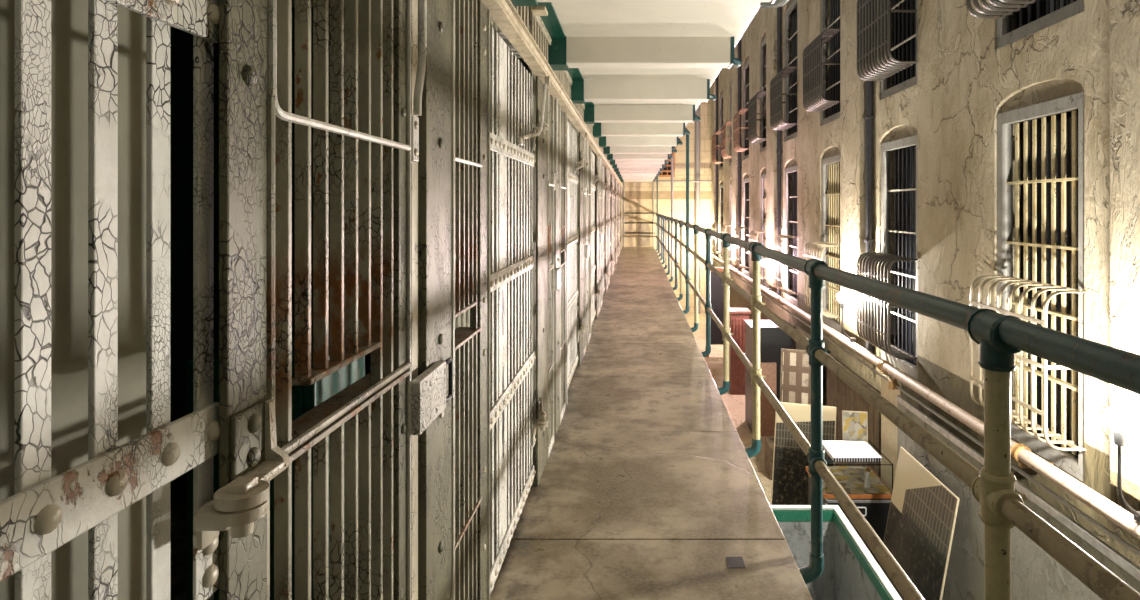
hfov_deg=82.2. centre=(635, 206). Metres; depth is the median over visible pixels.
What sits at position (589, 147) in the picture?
door
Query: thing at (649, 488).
floor
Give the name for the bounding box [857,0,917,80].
cage
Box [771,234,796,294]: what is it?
cage
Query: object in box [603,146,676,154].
ceiling beam
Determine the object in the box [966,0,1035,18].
cage
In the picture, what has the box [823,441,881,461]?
binder
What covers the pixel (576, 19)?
ceiling
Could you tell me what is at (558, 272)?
case
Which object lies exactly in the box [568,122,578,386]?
bar grating
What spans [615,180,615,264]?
post
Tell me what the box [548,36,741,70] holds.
ceiling beam
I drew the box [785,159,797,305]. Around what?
window
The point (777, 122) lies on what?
cage
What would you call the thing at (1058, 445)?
wall
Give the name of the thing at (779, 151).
conduit
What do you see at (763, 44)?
window
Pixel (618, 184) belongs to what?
post
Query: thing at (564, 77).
ceiling vent
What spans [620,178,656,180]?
ceiling beam
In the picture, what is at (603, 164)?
wall
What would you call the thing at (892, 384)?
pipe
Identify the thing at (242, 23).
post
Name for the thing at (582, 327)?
clasp
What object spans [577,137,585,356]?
door
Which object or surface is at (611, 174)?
post
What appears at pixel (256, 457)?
door hinge
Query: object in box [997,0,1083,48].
window
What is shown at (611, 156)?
ceiling beam
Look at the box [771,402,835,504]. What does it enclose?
photo board
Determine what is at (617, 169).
ceiling beam
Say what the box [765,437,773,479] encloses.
board
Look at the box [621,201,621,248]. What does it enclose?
door
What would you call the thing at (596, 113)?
ceiling beam
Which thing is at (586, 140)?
rod
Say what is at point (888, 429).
panel
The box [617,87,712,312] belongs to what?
wall
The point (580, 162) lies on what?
clasp
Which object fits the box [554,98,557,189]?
rod
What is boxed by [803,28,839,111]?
cage
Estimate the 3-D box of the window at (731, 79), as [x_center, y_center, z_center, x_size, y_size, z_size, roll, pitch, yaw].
[2.812,-2.435,18.307,0.195,2.506,0.976,0,0,0]
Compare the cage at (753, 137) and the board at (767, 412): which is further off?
the cage at (753, 137)
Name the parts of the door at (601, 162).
edge rod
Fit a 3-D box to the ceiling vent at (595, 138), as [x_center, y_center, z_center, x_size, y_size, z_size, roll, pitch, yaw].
[-0.520,-0.877,9.365,0.029,0.295,2.430,0,0,0]
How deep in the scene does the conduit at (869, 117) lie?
7.35 m
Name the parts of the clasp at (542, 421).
plate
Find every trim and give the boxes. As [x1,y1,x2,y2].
[538,2,600,122]
[679,5,760,136]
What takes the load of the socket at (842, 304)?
attached to the work lamp at (842, 297)
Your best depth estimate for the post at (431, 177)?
1.56 m
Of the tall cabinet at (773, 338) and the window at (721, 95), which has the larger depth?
the window at (721, 95)
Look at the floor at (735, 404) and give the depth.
12.18 m
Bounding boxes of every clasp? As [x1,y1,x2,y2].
[533,109,547,150]
[533,398,547,446]
[578,151,585,174]
[578,317,585,341]
[595,284,600,301]
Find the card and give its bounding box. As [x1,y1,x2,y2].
[842,411,867,442]
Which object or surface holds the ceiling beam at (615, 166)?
attached to the ceiling
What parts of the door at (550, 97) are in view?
rod, rod, rail, edge rod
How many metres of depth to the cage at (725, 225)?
18.48 m
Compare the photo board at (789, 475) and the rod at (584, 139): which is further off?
the photo board at (789, 475)
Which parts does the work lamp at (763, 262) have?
bulb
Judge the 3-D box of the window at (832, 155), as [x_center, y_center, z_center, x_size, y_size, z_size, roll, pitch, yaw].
[2.812,0.415,9.039,0.195,2.506,0.976,0,0,0]
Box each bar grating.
[0,0,219,599]
[490,26,535,593]
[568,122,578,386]
[591,151,595,325]
[603,166,604,293]
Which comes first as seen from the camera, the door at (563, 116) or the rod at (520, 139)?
the rod at (520, 139)
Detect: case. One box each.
[411,357,452,434]
[554,268,561,290]
[586,245,589,259]
[806,440,892,564]
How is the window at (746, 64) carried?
in the wall at (964, 81)
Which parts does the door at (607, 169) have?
edge rod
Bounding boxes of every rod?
[411,0,426,161]
[518,84,546,145]
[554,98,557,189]
[573,137,585,173]
[586,140,587,195]
[593,159,600,183]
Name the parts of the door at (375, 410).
slot rail, rod, rod, edge rod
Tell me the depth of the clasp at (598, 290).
8.09 m
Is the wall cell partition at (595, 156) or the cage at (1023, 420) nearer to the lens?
the cage at (1023, 420)
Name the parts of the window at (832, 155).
glass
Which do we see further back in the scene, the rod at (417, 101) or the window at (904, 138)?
the window at (904, 138)
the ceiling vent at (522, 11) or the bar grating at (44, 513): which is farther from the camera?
the ceiling vent at (522, 11)
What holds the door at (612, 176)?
hanging from the door track
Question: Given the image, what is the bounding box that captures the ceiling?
[292,0,760,155]
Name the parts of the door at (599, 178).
edge rod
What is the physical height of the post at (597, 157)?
2.060 m
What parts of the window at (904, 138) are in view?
glass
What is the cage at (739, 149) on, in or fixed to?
attached to the window at (746, 64)
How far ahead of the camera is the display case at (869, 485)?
6.37 m
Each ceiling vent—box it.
[514,6,530,28]
[530,10,551,60]
[554,71,572,98]
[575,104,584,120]
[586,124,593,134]
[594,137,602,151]
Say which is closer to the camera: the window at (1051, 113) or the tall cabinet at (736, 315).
the window at (1051, 113)
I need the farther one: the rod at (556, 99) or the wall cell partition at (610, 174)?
the wall cell partition at (610, 174)
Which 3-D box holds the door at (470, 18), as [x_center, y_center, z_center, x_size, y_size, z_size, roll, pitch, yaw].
[-0.522,0.370,1.947,0.076,2.060,0.436,0,0,0]
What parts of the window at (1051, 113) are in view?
glass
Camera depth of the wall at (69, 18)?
0.84 m
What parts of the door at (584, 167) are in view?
rod, rod, edge rod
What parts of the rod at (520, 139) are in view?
foot plate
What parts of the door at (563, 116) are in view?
rail, edge rod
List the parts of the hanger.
arm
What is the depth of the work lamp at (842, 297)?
7.48 m
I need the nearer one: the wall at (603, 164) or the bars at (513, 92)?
the bars at (513, 92)
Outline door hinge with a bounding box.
[193,399,291,599]
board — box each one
[760,362,775,435]
[765,437,773,479]
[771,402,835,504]
[796,325,810,350]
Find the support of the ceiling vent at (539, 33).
in the ceiling
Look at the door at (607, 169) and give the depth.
11.20 m
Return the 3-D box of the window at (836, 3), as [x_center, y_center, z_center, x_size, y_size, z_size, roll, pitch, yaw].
[2.812,-2.435,9.039,0.195,2.506,0.976,0,0,0]
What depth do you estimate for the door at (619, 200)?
19.31 m
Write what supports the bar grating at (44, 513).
on the floor at (649, 488)
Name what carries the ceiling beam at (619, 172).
attached to the ceiling
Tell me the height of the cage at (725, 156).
0.976 m
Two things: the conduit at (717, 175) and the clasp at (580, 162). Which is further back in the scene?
the conduit at (717, 175)
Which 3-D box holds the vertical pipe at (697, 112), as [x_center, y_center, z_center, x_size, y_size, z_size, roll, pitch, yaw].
[2.150,-1.300,22.650,0.180,10.000,0.171,0,0,0]
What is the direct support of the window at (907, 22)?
in the wall at (964, 81)
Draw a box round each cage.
[712,131,721,163]
[712,222,722,253]
[721,121,731,158]
[721,224,731,259]
[733,108,748,151]
[733,227,748,268]
[748,91,765,142]
[749,230,765,278]
[770,66,797,129]
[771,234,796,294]
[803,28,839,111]
[804,241,839,317]
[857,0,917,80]
[857,252,917,359]
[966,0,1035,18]
[970,275,1085,451]
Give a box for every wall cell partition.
[170,7,369,478]
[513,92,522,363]
[595,156,595,274]
[610,174,610,250]
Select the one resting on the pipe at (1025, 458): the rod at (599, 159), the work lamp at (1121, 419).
the work lamp at (1121, 419)
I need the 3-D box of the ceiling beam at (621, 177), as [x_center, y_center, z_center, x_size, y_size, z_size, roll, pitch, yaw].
[0.062,-0.949,19.970,1.244,0.182,0.670,0,0,0]
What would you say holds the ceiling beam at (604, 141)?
attached to the ceiling
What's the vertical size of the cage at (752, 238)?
0.976 m
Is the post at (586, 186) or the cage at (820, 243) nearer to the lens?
the post at (586, 186)
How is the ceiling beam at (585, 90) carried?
attached to the ceiling
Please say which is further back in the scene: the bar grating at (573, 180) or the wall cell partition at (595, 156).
the wall cell partition at (595, 156)
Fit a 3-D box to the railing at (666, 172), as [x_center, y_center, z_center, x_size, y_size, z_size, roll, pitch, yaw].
[0.900,-0.691,10.275,0.900,4.418,24.950,0,0,0]
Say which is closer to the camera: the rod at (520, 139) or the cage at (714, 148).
the rod at (520, 139)
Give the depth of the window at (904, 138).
6.87 m
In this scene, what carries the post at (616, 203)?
on the floor at (649, 488)
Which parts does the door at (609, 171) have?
rod, edge rod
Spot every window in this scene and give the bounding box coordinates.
[720,90,722,169]
[720,181,722,259]
[730,79,731,165]
[730,179,734,267]
[743,56,748,159]
[743,173,748,275]
[761,32,765,151]
[761,167,768,287]
[785,0,797,141]
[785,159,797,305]
[821,0,839,125]
[821,146,840,332]
[881,0,917,99]
[881,125,917,379]
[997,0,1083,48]
[997,79,1083,481]
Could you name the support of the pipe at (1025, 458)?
attached to the wall at (964, 81)
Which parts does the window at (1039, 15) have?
glass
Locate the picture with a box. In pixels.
[780,348,810,404]
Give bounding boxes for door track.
[481,0,622,187]
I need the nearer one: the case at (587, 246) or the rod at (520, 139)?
the rod at (520, 139)
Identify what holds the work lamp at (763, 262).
on the pipe at (1025, 458)
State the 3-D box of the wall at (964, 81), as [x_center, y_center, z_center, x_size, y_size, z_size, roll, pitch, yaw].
[2.740,-1.350,10.325,0.360,10.100,25.050,0,0,0]
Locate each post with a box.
[219,0,266,599]
[411,0,451,599]
[536,76,547,486]
[554,100,559,435]
[579,132,582,366]
[586,186,587,347]
[596,155,598,318]
[600,192,600,307]
[605,167,606,292]
[611,174,611,276]
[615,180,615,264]
[616,203,616,262]
[618,184,618,256]
[620,186,620,250]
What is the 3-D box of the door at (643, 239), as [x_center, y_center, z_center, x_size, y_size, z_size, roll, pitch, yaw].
[0.290,0.950,22.740,0.420,0.860,0.020,0,0,0]
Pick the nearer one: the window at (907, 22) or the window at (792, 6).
the window at (907, 22)
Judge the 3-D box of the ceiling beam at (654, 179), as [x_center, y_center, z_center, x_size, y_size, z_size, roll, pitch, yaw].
[0.062,-0.949,22.590,1.244,0.182,0.670,0,0,0]
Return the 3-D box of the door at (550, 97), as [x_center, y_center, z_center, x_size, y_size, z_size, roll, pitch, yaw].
[-0.524,0.370,3.735,0.082,2.060,0.246,0,0,0]
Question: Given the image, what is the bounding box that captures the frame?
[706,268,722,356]
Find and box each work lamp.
[761,260,771,290]
[837,292,855,341]
[1105,406,1139,522]
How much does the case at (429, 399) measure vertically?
0.150 m
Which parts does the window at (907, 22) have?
glass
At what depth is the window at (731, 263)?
18.72 m
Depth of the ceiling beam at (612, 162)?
13.10 m
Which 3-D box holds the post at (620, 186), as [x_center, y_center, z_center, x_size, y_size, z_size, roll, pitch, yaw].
[-0.492,0.370,20.580,0.020,2.060,0.360,0,0,0]
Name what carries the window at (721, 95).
in the wall at (964, 81)
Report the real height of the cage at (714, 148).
0.976 m
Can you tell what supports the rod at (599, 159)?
attached to the bar grating at (593, 187)
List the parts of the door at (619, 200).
edge rod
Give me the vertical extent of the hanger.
0.386 m
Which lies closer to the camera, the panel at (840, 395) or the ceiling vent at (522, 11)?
the ceiling vent at (522, 11)
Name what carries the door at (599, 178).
hanging from the door track
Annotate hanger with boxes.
[531,6,550,85]
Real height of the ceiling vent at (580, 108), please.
0.165 m
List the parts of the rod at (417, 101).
rod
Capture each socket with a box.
[840,302,844,308]
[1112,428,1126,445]
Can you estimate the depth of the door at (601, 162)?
9.44 m
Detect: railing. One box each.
[623,180,710,247]
[656,134,1139,599]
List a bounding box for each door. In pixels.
[267,0,410,599]
[452,0,489,599]
[535,90,553,457]
[560,106,567,424]
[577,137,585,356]
[588,143,590,343]
[595,178,599,311]
[601,162,602,305]
[604,169,607,288]
[604,171,609,285]
[610,176,612,273]
[610,197,613,270]
[617,200,619,253]
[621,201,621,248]
[638,224,649,245]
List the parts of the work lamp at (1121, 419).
bulb, stem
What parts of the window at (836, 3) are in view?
glass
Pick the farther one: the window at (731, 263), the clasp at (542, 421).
the window at (731, 263)
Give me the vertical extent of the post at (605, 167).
2.060 m
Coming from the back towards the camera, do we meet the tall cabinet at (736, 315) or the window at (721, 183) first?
the window at (721, 183)
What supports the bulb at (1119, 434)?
attached to the work lamp at (1121, 419)
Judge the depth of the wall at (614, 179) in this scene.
21.77 m
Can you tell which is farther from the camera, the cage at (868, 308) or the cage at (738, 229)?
the cage at (738, 229)
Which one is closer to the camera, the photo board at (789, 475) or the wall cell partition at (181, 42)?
the wall cell partition at (181, 42)
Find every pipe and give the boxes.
[695,105,699,313]
[711,254,1139,539]
[711,258,1139,556]
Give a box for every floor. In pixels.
[170,247,811,599]
[684,313,773,504]
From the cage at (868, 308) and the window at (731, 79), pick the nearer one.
the cage at (868, 308)
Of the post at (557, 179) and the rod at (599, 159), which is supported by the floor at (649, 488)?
the post at (557, 179)
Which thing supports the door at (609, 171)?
hanging from the door track
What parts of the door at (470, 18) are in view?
slot rail, edge rod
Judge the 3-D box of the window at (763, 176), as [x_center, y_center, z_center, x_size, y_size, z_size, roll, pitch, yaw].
[2.812,0.415,13.673,0.195,2.506,0.976,0,0,0]
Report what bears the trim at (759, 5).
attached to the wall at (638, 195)
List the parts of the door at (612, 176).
edge rod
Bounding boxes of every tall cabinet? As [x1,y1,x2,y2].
[729,308,750,394]
[743,320,794,434]
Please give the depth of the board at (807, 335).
10.13 m
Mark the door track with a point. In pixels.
(504, 14)
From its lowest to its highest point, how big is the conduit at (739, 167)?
8.000 m
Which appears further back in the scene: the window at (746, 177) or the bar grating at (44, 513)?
the window at (746, 177)
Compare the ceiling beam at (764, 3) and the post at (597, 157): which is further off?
the post at (597, 157)
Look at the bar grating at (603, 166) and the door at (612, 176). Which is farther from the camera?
the door at (612, 176)
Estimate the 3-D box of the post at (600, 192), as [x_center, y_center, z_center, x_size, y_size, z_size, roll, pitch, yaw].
[-0.503,0.370,8.924,0.043,2.060,0.312,0,0,0]
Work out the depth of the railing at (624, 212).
22.43 m
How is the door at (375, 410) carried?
hanging from the door track
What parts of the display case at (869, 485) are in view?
trim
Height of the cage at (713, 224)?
0.976 m
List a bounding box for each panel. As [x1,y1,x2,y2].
[827,354,880,451]
[879,447,959,599]
[881,374,901,485]
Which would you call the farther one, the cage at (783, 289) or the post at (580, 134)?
the cage at (783, 289)
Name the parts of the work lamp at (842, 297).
bulb, stem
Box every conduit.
[715,76,718,256]
[737,39,741,270]
[776,7,782,295]
[864,64,874,352]
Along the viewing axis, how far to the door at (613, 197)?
14.26 m
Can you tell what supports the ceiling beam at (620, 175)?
attached to the ceiling
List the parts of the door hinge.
plate, plate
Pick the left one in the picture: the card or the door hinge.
the door hinge
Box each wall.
[0,0,578,599]
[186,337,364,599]
[603,164,604,267]
[614,179,614,248]
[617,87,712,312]
[711,0,1139,566]
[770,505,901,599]
[796,297,1077,456]
[896,395,1139,599]
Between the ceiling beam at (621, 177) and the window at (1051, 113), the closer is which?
the window at (1051, 113)
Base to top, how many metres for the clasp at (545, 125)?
0.207 m
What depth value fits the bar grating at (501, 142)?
2.70 m
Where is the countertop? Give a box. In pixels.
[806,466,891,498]
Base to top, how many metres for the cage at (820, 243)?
0.976 m
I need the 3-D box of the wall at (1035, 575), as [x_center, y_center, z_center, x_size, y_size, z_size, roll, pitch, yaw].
[2.504,2.750,3.420,0.032,1.900,5.600,0,0,0]
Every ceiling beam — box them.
[510,0,788,7]
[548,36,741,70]
[571,79,715,103]
[584,105,700,123]
[593,122,689,136]
[599,136,682,146]
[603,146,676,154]
[607,154,672,159]
[610,160,668,164]
[612,164,665,168]
[614,168,663,171]
[616,170,660,174]
[617,174,659,176]
[619,175,657,178]
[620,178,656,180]
[621,179,654,181]
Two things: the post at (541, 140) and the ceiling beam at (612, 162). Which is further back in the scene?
the ceiling beam at (612, 162)
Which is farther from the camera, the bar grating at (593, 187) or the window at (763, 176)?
the window at (763, 176)
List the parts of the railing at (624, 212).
post, rail, rail, rail, post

